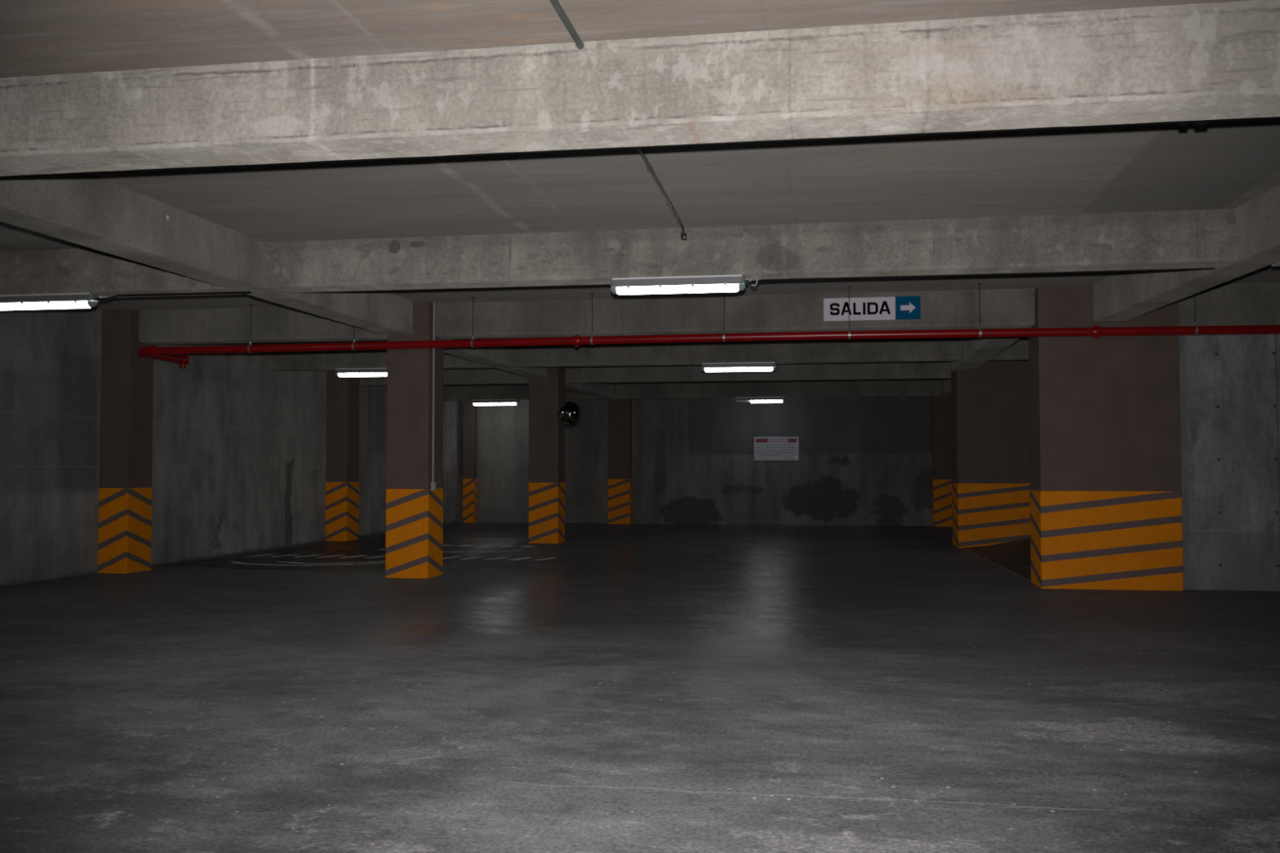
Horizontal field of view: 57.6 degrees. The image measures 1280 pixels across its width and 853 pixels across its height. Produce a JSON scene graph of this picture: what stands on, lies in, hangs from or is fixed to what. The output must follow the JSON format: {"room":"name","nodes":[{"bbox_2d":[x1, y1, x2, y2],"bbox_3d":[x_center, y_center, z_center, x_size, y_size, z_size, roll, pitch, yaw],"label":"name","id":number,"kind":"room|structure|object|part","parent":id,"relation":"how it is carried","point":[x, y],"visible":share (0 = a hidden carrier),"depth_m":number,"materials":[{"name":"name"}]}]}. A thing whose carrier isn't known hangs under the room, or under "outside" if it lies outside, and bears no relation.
{"room":"parking garage","nodes":[
{"label":"parking garage","id":0,"kind":"room"},
{"bbox_2d":[0,307,457,586],"bbox_3d":[-8.390,0.116,14.344,0.300,3.810,37.500,0,-2,10],"label":"wall","id":1,"kind":"structure","parent":0,"point":[238,458],"depth_m":19.01,"materials":[{"name":"concrete"}]},
{"bbox_2d":[0,522,1279,852],"bbox_3d":[1.620,2.108,12.588,20.600,0.300,38.100,0,-2,10],"label":"floor","id":2,"kind":"structure","parent":0,"point":[636,688],"depth_m":7.28,"materials":[{"name":"concrete"}]},
{"bbox_2d":[97,309,154,573],"bbox_3d":[-7.539,0.217,17.092,0.462,3.806,0.614,0,-2,10],"label":"column","id":3,"kind":"structure","parent":2,"relation":"on","point":[126,380],"depth_m":16.83,"materials":[{"name":"brown paint"}]},
{"bbox_2d":[324,370,359,541],"bbox_3d":[-6.273,0.489,24.561,0.482,3.806,0.614,0,-2,10],"label":"column","id":4,"kind":"structure","parent":2,"relation":"on","point":[342,438],"depth_m":24.28,"materials":[{"name":"brown paint"}]},
{"bbox_2d":[169,536,528,571],"bbox_3d":[-4.739,2.275,21.363,4.150,0.001,8.300,0,-2,10],"label":"bay","id":5,"kind":"object","parent":2,"relation":"on","point":[372,546],"visible":0.78,"depth_m":20.33,"materials":[{"name":"black paint"}]},
{"bbox_2d":[230,545,557,565],"bbox_3d":[-3.953,2.236,20.340,5.340,0.001,5.060,0,-2,10],"label":"floor markings","id":6,"kind":"object","parent":2,"relation":"on","point":[442,545],"depth_m":19.55,"materials":[{"name":"paint"}]},
{"bbox_2d":[385,302,443,578],"bbox_3d":[-3.159,0.191,16.357,0.618,3.806,0.614,0,-2,10],"label":"column","id":7,"kind":"structure","parent":2,"relation":"on","point":[414,519],"depth_m":16.06,"materials":[{"name":"brown paint"}]},
{"bbox_2d":[431,302,436,490],"bbox_3d":[-2.858,-0.419,16.163,0.055,2.610,0.100,0,-2,10],"label":"conduit","id":8,"kind":"object","parent":7,"relation":"attached to","point":[433,484],"visible":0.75,"depth_m":16.15,"materials":[{"name":"metal"}]},
{"bbox_2d":[462,400,477,523],"bbox_3d":[-4.756,0.780,32.577,0.328,3.806,0.298,0,-2,10],"label":"column","id":9,"kind":"structure","parent":2,"relation":"on","point":[469,411],"depth_m":32.43,"materials":[{"name":"brown paint"}]},
{"bbox_2d":[528,366,564,543],"bbox_3d":[-1.902,0.462,23.827,0.618,3.806,0.614,0,-2,10],"label":"column","id":10,"kind":"structure","parent":2,"relation":"on","point":[546,484],"depth_m":23.53,"materials":[{"name":"brown paint"}]},
{"bbox_2d":[556,400,581,426],"bbox_3d":[-1.400,-0.252,23.379,0.513,0.502,0.659,0,-2,8],"label":"convex mirror","id":11,"kind":"object","parent":10,"relation":"attached to","point":[568,413],"visible":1,"depth_m":23.12,"materials":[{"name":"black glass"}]},
{"bbox_2d":[608,399,631,524],"bbox_3d":[-0.550,0.754,31.870,0.618,3.806,0.298,0,-2,10],"label":"column","id":12,"kind":"structure","parent":2,"relation":"on","point":[620,412],"depth_m":31.72,"materials":[{"name":"brown paint"}]},
{"bbox_2d":[931,395,952,526],"bbox_3d":[7.931,0.702,30.446,0.558,3.806,0.298,0,-2,10],"label":"column","id":13,"kind":"structure","parent":2,"relation":"on","point":[941,407],"depth_m":30.31,"materials":[{"name":"brown paint"}]},
{"bbox_2d":[951,360,1030,547],"bbox_3d":[6.965,0.417,22.586,1.678,3.806,1.104,0,-2,10],"label":"column","id":14,"kind":"structure","parent":2,"relation":"on","point":[991,450],"depth_m":22.07,"materials":[{"name":"brown paint"}]},
{"bbox_2d":[951,537,1031,580],"bbox_3d":[9.208,1.470,19.149,7.200,1.452,8.300,0,-2,10],"label":"ramp","id":15,"kind":"object","parent":2,"relation":"on","point":[1015,556],"visible":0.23,"depth_m":19.61,"materials":[{"name":"concrete"}]},
{"bbox_2d":[962,547,1028,580],"bbox_3d":[5.650,2.177,18.778,0.054,0.003,6.403,0,-2,8],"label":"painted line","id":16,"kind":"object","parent":2,"relation":"on","point":[962,548],"visible":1,"depth_m":18.35,"materials":[{"name":"white paint"}]},
{"bbox_2d":[1028,285,1183,591],"bbox_3d":[5.930,0.139,14.926,1.678,3.806,0.804,0,-2,10],"label":"column","id":17,"kind":"structure","parent":2,"relation":"on","point":[1105,446],"depth_m":14.54,"materials":[{"name":"brown paint"}]},
{"bbox_2d":[0,0,1279,344],"bbox_3d":[1.620,-1.999,12.738,20.600,0.300,38.100,0,-2,10],"label":"ceiling","id":18,"kind":"structure","parent":0,"point":[1217,165],"depth_m":9.01,"materials":[{"name":"concrete"}]},
{"bbox_2d":[0,248,235,297],"bbox_3d":[-6.364,-1.627,12.522,4.320,0.461,0.448,0,-2,10],"label":"ceiling beam","id":19,"kind":"structure","parent":18,"relation":"attached to","point":[84,270],"depth_m":12.24,"materials":[{"name":"concrete"}]},
{"bbox_2d":[0,292,98,310],"bbox_3d":[-6.378,-1.324,12.397,1.340,0.154,0.154,0,-2,10],"label":"lamp","id":20,"kind":"object","parent":19,"relation":"attached to","point":[59,300],"visible":1,"depth_m":12.32,"materials":[{"name":"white plastic"}]},
{"bbox_2d":[0,301,90,310],"bbox_3d":[-6.392,-1.281,12.405,1.190,0.068,0.124,0,-2,10],"label":"diffuser","id":21,"kind":"object","parent":20,"relation":"attached to","point":[4,305],"depth_m":12.35,"materials":[{"name":"white plastic"}]},
{"bbox_2d":[98,291,251,300],"bbox_3d":[-4.880,-1.370,12.252,1.667,0.070,0.096,0,-2,5],"label":"cable","id":22,"kind":"object","parent":19,"relation":"attached to","point":[230,292],"visible":1,"depth_m":12.26,"materials":[{"name":"black plastic"}]},
{"bbox_2d":[0,173,413,335],"bbox_3d":[-4.078,-1.652,11.836,0.448,0.461,8.740,0,-2,10],"label":"ceiling beam","id":23,"kind":"structure","parent":18,"relation":"attached to","point":[90,211],"depth_m":10.20,"materials":[{"name":"concrete"}]},
{"bbox_2d":[247,303,252,353],"bbox_3d":[-5.392,-1.355,16.126,0.044,0.681,0.122,0,-2,10],"label":"hanger","id":24,"kind":"object","parent":18,"relation":"hanging from","point":[251,304],"visible":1,"depth_m":16.12,"materials":[{"name":"grey metal"}]},
{"bbox_3d":[-5.392,-1.418,16.128,0.010,0.555,0.011,0,-2,10],"label":"rod","id":25,"kind":"part","parent":24,"relation":"part of","materials":[{"name":"grey metal"}]},
{"bbox_2d":[138,306,387,344],"bbox_3d":[-5.370,-1.469,16.885,3.894,0.461,0.428,0,-2,10],"label":"ceiling beam","id":26,"kind":"structure","parent":18,"relation":"attached to","point":[272,324],"depth_m":16.76,"materials":[{"name":"concrete"}]},
{"bbox_2d":[351,326,355,351],"bbox_3d":[-3.893,-1.373,15.874,0.044,0.681,0.122,0,-2,10],"label":"hanger","id":27,"kind":"object","parent":18,"relation":"hanging from","point":[353,343],"visible":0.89,"depth_m":15.86,"materials":[{"name":"grey metal"}]},
{"bbox_2d":[264,349,493,371],"bbox_3d":[-4.844,-1.299,21.559,4.320,0.461,0.428,0,-2,10],"label":"ceiling beam","id":28,"kind":"structure","parent":18,"relation":"attached to","point":[370,358],"depth_m":21.48,"materials":[{"name":"concrete"}]},
{"bbox_2d":[334,368,386,377],"bbox_3d":[-4.975,-0.995,21.464,1.340,0.154,0.154,0,-2,10],"label":"lamp","id":29,"kind":"object","parent":28,"relation":"attached to","point":[340,372],"visible":0.62,"depth_m":21.44,"materials":[{"name":"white plastic"}]},
{"bbox_2d":[337,372,386,377],"bbox_3d":[-4.989,-0.951,21.472,1.190,0.068,0.124,0,-2,10],"label":"diffuser","id":30,"kind":"object","parent":29,"relation":"attached to","point":[340,374],"depth_m":21.45,"materials":[{"name":"white plastic"}]},
{"bbox_2d":[359,367,528,386],"bbox_3d":[-4.181,-1.156,25.502,4.320,0.461,0.428,0,-2,10],"label":"ceiling beam","id":31,"kind":"structure","parent":18,"relation":"attached to","point":[494,375],"depth_m":25.21,"materials":[{"name":"concrete"}]},
{"bbox_2d":[471,297,475,347],"bbox_3d":[-2.236,-1.393,15.596,0.044,0.681,0.122,0,-2,10],"label":"hanger","id":32,"kind":"object","parent":18,"relation":"hanging from","point":[472,339],"visible":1,"depth_m":15.59,"materials":[{"name":"grey metal"}]},
{"bbox_3d":[-2.236,-1.456,15.599,0.010,0.555,0.011,0,-2,10],"label":"rod","id":33,"kind":"part","parent":32,"relation":"part of","materials":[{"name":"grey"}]},
{"bbox_2d":[443,337,546,377],"bbox_3d":[-2.675,-1.349,20.179,0.448,0.461,6.970,0,-2,10],"label":"ceiling beam","id":34,"kind":"structure","parent":18,"relation":"attached to","point":[499,357],"depth_m":20.19,"materials":[{"name":"concrete"}]},
{"bbox_2d":[443,383,599,400],"bbox_3d":[-3.220,-0.948,31.218,4.320,0.461,0.428,0,-2,10],"label":"ceiling beam","id":35,"kind":"structure","parent":18,"relation":"attached to","point":[513,391],"depth_m":31.15,"materials":[{"name":"concrete"}]},
{"bbox_2d":[471,399,519,405],"bbox_3d":[-3.873,-0.641,31.210,1.340,0.154,0.154,0,-2,10],"label":"lamp","id":36,"kind":"object","parent":35,"relation":"attached to","point":[500,402],"visible":1,"depth_m":31.15,"materials":[{"name":"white plastic"}]},
{"bbox_2d":[473,402,515,405],"bbox_3d":[-3.887,-0.597,31.218,1.190,0.068,0.124,0,-2,10],"label":"diffuser","id":37,"kind":"object","parent":36,"relation":"attached to","point":[474,403],"depth_m":31.17,"materials":[{"name":"white plastic"}]},
{"bbox_2d":[549,0,584,49],"bbox_3d":[-0.902,-2.189,2.812,0.042,0.040,7.088,0,-2,9],"label":"conduit","id":38,"kind":"object","parent":18,"relation":"attached to","point":[580,45],"visible":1,"depth_m":5.97,"materials":[{"name":"grey metal"}]},
{"bbox_2d":[590,293,594,345],"bbox_3d":[-0.629,-1.412,15.327,0.044,0.681,0.122,0,-2,10],"label":"hanger","id":39,"kind":"object","parent":18,"relation":"hanging from","point":[592,294],"visible":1,"depth_m":15.32,"materials":[{"name":"grey metal"}]},
{"bbox_3d":[-0.629,-1.475,15.329,0.010,0.555,0.011,0,-2,10],"label":"rod","id":40,"kind":"part","parent":39,"relation":"part of","materials":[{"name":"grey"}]},
{"bbox_2d":[564,382,621,400],"bbox_3d":[-1.357,-1.065,28.014,0.448,0.461,7.690,0,-2,10],"label":"ceiling beam","id":41,"kind":"structure","parent":18,"relation":"attached to","point":[604,391],"depth_m":28.75,"materials":[{"name":"concrete"}]},
{"bbox_2d":[0,0,1279,176],"bbox_3d":[0.556,-1.850,6.395,20.000,0.461,0.488,0,-2,10],"label":"ceiling beam","id":42,"kind":"structure","parent":18,"relation":"attached to","point":[1217,60],"depth_m":6.27,"materials":[{"name":"concrete"}]},
{"bbox_2d":[0,116,1279,177],"bbox_3d":[0.595,-1.612,6.621,18.000,0.043,0.040,0,-2,10],"label":"conduit","id":43,"kind":"object","parent":42,"relation":"attached to","point":[1201,122],"visible":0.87,"depth_m":6.67,"materials":[{"name":"black"}]},
{"bbox_2d":[636,148,686,240],"bbox_3d":[0.082,-1.926,8.975,0.051,0.121,4.461,0,-2,9],"label":"conduit","id":44,"kind":"object","parent":18,"relation":"attached to","point":[683,235],"visible":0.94,"depth_m":9.62,"materials":[{"name":"black plastic"}]},
{"bbox_2d":[722,292,725,342],"bbox_3d":[1.087,-1.429,15.039,0.044,0.681,0.122,0,-2,10],"label":"hanger","id":45,"kind":"object","parent":18,"relation":"hanging from","point":[723,334],"visible":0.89,"depth_m":15.03,"materials":[{"name":"grey metal"}]},
{"bbox_3d":[1.087,-1.492,15.041,0.010,0.555,0.011,0,-2,10],"label":"rod","id":46,"kind":"part","parent":45,"relation":"part of","materials":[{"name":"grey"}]},
{"bbox_2d":[435,288,1035,338],"bbox_3d":[1.130,-1.508,15.793,8.044,0.461,0.428,0,-2,10],"label":"ceiling beam","id":47,"kind":"structure","parent":18,"relation":"attached to","point":[1002,308],"depth_m":15.63,"materials":[{"name":"concrete"}]},
{"bbox_2d":[823,296,920,321],"bbox_3d":[3.038,-1.544,15.260,1.245,0.304,0.026,0,-2,10],"label":"exit sign","id":48,"kind":"object","parent":47,"relation":"attached to","point":[897,308],"visible":1,"depth_m":15.25,"materials":[{"name":"white"}]},
{"bbox_3d":[3.494,-1.548,15.185,0.320,0.302,0.022,0,-2,10],"label":"blue panel","id":49,"kind":"part","parent":48,"relation":"part of","materials":[{"name":"blue"}]},
{"bbox_2d":[510,337,964,367],"bbox_3d":[1.601,-1.338,20.477,7.910,0.461,0.428,0,-2,10],"label":"ceiling beam","id":50,"kind":"structure","parent":18,"relation":"attached to","point":[912,349],"depth_m":20.26,"materials":[{"name":"concrete"}]},
{"bbox_2d":[701,361,777,372],"bbox_3d":[1.741,-1.036,20.336,1.340,0.154,0.154,0,-2,10],"label":"lamp","id":51,"kind":"object","parent":50,"relation":"attached to","point":[718,366],"visible":1,"depth_m":20.28,"materials":[{"name":"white plastic"}]},
{"bbox_2d":[704,367,773,372],"bbox_3d":[1.727,-0.992,20.344,1.190,0.068,0.124,0,-2,10],"label":"diffuser","id":52,"kind":"object","parent":51,"relation":"attached to","point":[706,369],"depth_m":20.30,"materials":[{"name":"white plastic"}]},
{"bbox_2d":[262,208,1236,293],"bbox_3d":[0.761,-1.671,11.326,9.290,0.461,0.448,0,-2,10],"label":"ceiling beam","id":53,"kind":"structure","parent":18,"relation":"attached to","point":[1196,238],"depth_m":11.06,"materials":[{"name":"concrete"}]},
{"bbox_2d":[610,274,748,294],"bbox_3d":[0.377,-1.365,11.262,1.340,0.154,0.154,0,-2,10],"label":"lamp","id":54,"kind":"object","parent":53,"relation":"attached to","point":[709,283],"visible":1,"depth_m":11.21,"materials":[{"name":"white plastic"}]},
{"bbox_2d":[616,284,738,294],"bbox_3d":[0.364,-1.322,11.270,1.190,0.068,0.124,0,-2,10],"label":"diffuser","id":55,"kind":"object","parent":54,"relation":"attached to","point":[621,289],"depth_m":11.23,"materials":[{"name":"white plastic"}]},
{"bbox_2d":[749,275,757,286],"bbox_3d":[1.088,-1.391,11.151,0.082,0.105,0.015,0,-2,10],"label":"cable loop","id":56,"kind":"object","parent":54,"relation":"attached to","point":[750,280],"visible":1,"depth_m":11.15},
{"bbox_2d":[750,267,1214,284],"bbox_3d":[3.184,-1.414,11.036,4.257,0.068,0.139,0,-2,7],"label":"cable","id":57,"kind":"object","parent":53,"relation":"attached to","point":[1205,268],"visible":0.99,"depth_m":11.03,"materials":[{"name":"black plastic"}]},
{"bbox_2d":[564,360,951,383],"bbox_3d":[2.461,-1.196,24.386,8.310,0.461,0.428,0,-2,10],"label":"ceiling beam","id":58,"kind":"structure","parent":18,"relation":"attached to","point":[891,370],"depth_m":24.13,"materials":[{"name":"concrete"}]},
{"bbox_2d":[613,378,940,399],"bbox_3d":[3.447,-0.989,30.098,8.360,0.461,0.428,0,-2,10],"label":"ceiling beam","id":59,"kind":"structure","parent":18,"relation":"attached to","point":[907,387],"depth_m":29.88,"materials":[{"name":"concrete"}]},
{"bbox_2d":[733,396,786,403],"bbox_3d":[3.099,-0.683,30.039,1.340,0.154,0.154,0,-2,10],"label":"lamp","id":60,"kind":"object","parent":59,"relation":"attached to","point":[753,399],"visible":1,"depth_m":29.98,"materials":[{"name":"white plastic"}]},
{"bbox_2d":[750,400,782,403],"bbox_3d":[3.263,-0.641,30.017,0.821,0.068,0.124,0,-2,10],"label":"diffuser","id":61,"kind":"object","parent":60,"relation":"attached to","point":[751,401],"depth_m":29.97,"materials":[{"name":"white plastic"}]},
{"bbox_2d":[847,286,850,339],"bbox_3d":[2.655,-1.440,14.775,0.044,0.681,0.122,0,-2,10],"label":"hanger","id":62,"kind":"object","parent":18,"relation":"hanging from","point":[849,331],"visible":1,"depth_m":14.77,"materials":[{"name":"grey metal"}]},
{"bbox_3d":[2.655,-1.503,14.778,0.010,0.555,0.011,0,-2,10],"label":"rod","id":63,"kind":"part","parent":62,"relation":"part of","materials":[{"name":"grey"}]},
{"bbox_2d":[937,378,951,397],"bbox_3d":[7.362,-1.109,26.803,0.448,0.461,7.190,0,-2,10],"label":"ceiling beam","id":64,"kind":"structure","parent":18,"relation":"attached to","point":[945,384],"depth_m":28.46,"materials":[{"name":"concrete"}]},
{"bbox_2d":[977,283,981,337],"bbox_3d":[4.233,-1.442,14.510,0.044,0.681,0.122,0,-2,10],"label":"hanger","id":65,"kind":"object","parent":18,"relation":"hanging from","point":[979,284],"visible":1,"depth_m":14.50,"materials":[{"name":"grey metal"}]},
{"bbox_3d":[4.233,-1.504,14.512,0.010,0.555,0.011,0,-2,10],"label":"rod","id":66,"kind":"part","parent":65,"relation":"part of","materials":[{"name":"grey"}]},
{"bbox_2d":[949,328,1021,372],"bbox_3d":[5.580,-1.396,18.889,0.498,0.461,6.780,0,-2,10],"label":"ceiling beam","id":67,"kind":"structure","parent":18,"relation":"attached to","point":[978,351],"depth_m":18.75,"materials":[{"name":"concrete"}]},
{"bbox_2d":[990,337,1028,360],"bbox_3d":[9.357,-1.385,19.174,6.880,0.461,0.428,0,-2,10],"label":"ceiling beam","id":68,"kind":"structure","parent":18,"relation":"attached to","point":[1018,350],"depth_m":19.49,"materials":[{"name":"concrete"}]},
{"bbox_2d":[1092,185,1279,321],"bbox_3d":[5.498,-1.710,10.228,0.447,0.461,8.798,0,-2,5],"label":"ceiling beam","id":69,"kind":"structure","parent":18,"relation":"attached to","point":[1120,295],"depth_m":11.64,"materials":[{"name":"concrete"}]},
{"bbox_2d":[1193,293,1198,335],"bbox_3d":[6.718,-1.442,14.092,0.044,0.681,0.122,0,-2,10],"label":"hanger","id":70,"kind":"object","parent":18,"relation":"hanging from","point":[1195,323],"visible":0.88,"depth_m":14.08,"materials":[{"name":"grey metal"}]},
{"bbox_3d":[6.718,-1.504,14.095,0.010,0.555,0.011,0,-2,10],"label":"rod","id":71,"kind":"part","parent":70,"relation":"part of","materials":[{"name":"grey metal"}]},
{"bbox_2d":[1178,282,1279,326],"bbox_3d":[9.367,-1.486,14.408,5.280,0.606,0.428,0,-2,10],"label":"ceiling beam","id":72,"kind":"structure","parent":18,"relation":"attached to","point":[1235,304],"depth_m":14.54,"materials":[{"name":"concrete"}]},
{"bbox_2d":[1271,261,1279,266],"bbox_3d":[8.493,-1.718,10.027,5.550,0.461,0.448,0,-2,10],"label":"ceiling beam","id":73,"kind":"structure","parent":18,"relation":"attached to","point":[1277,264],"depth_m":10.59,"materials":[{"name":"concrete"}]},
{"bbox_2d":[457,395,932,525],"bbox_3d":[4.752,0.731,31.289,20.600,3.810,0.300,0,-2,10],"label":"wall","id":74,"kind":"structure","parent":0,"point":[863,460],"depth_m":31.50,"materials":[{"name":"concrete"}]},
{"bbox_2d":[754,436,799,460],"bbox_3d":[3.669,0.596,31.302,1.200,0.640,0.041,0,-2,10],"label":"notice board","id":75,"kind":"object","parent":74,"relation":"attached to","point":[766,448],"visible":1,"depth_m":31.28,"materials":[{"name":"grey"}]},
{"bbox_2d":[137,324,1279,368],"bbox_3d":[2.398,-1.091,15.442,19.273,0.234,1.387,0,-2,10],"label":"pipe","id":76,"kind":"object","parent":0,"point":[164,353],"visible":1,"depth_m":15.01,"materials":[{"name":"red metal"}]},
{"bbox_2d":[1178,333,1279,591],"bbox_3d":[9.352,0.417,14.251,5.280,3.200,0.300,0,-2,10],"label":"wall","id":77,"kind":"structure","parent":0,"point":[1229,384],"depth_m":14.44,"materials":[{"name":"concrete"}]}
]}

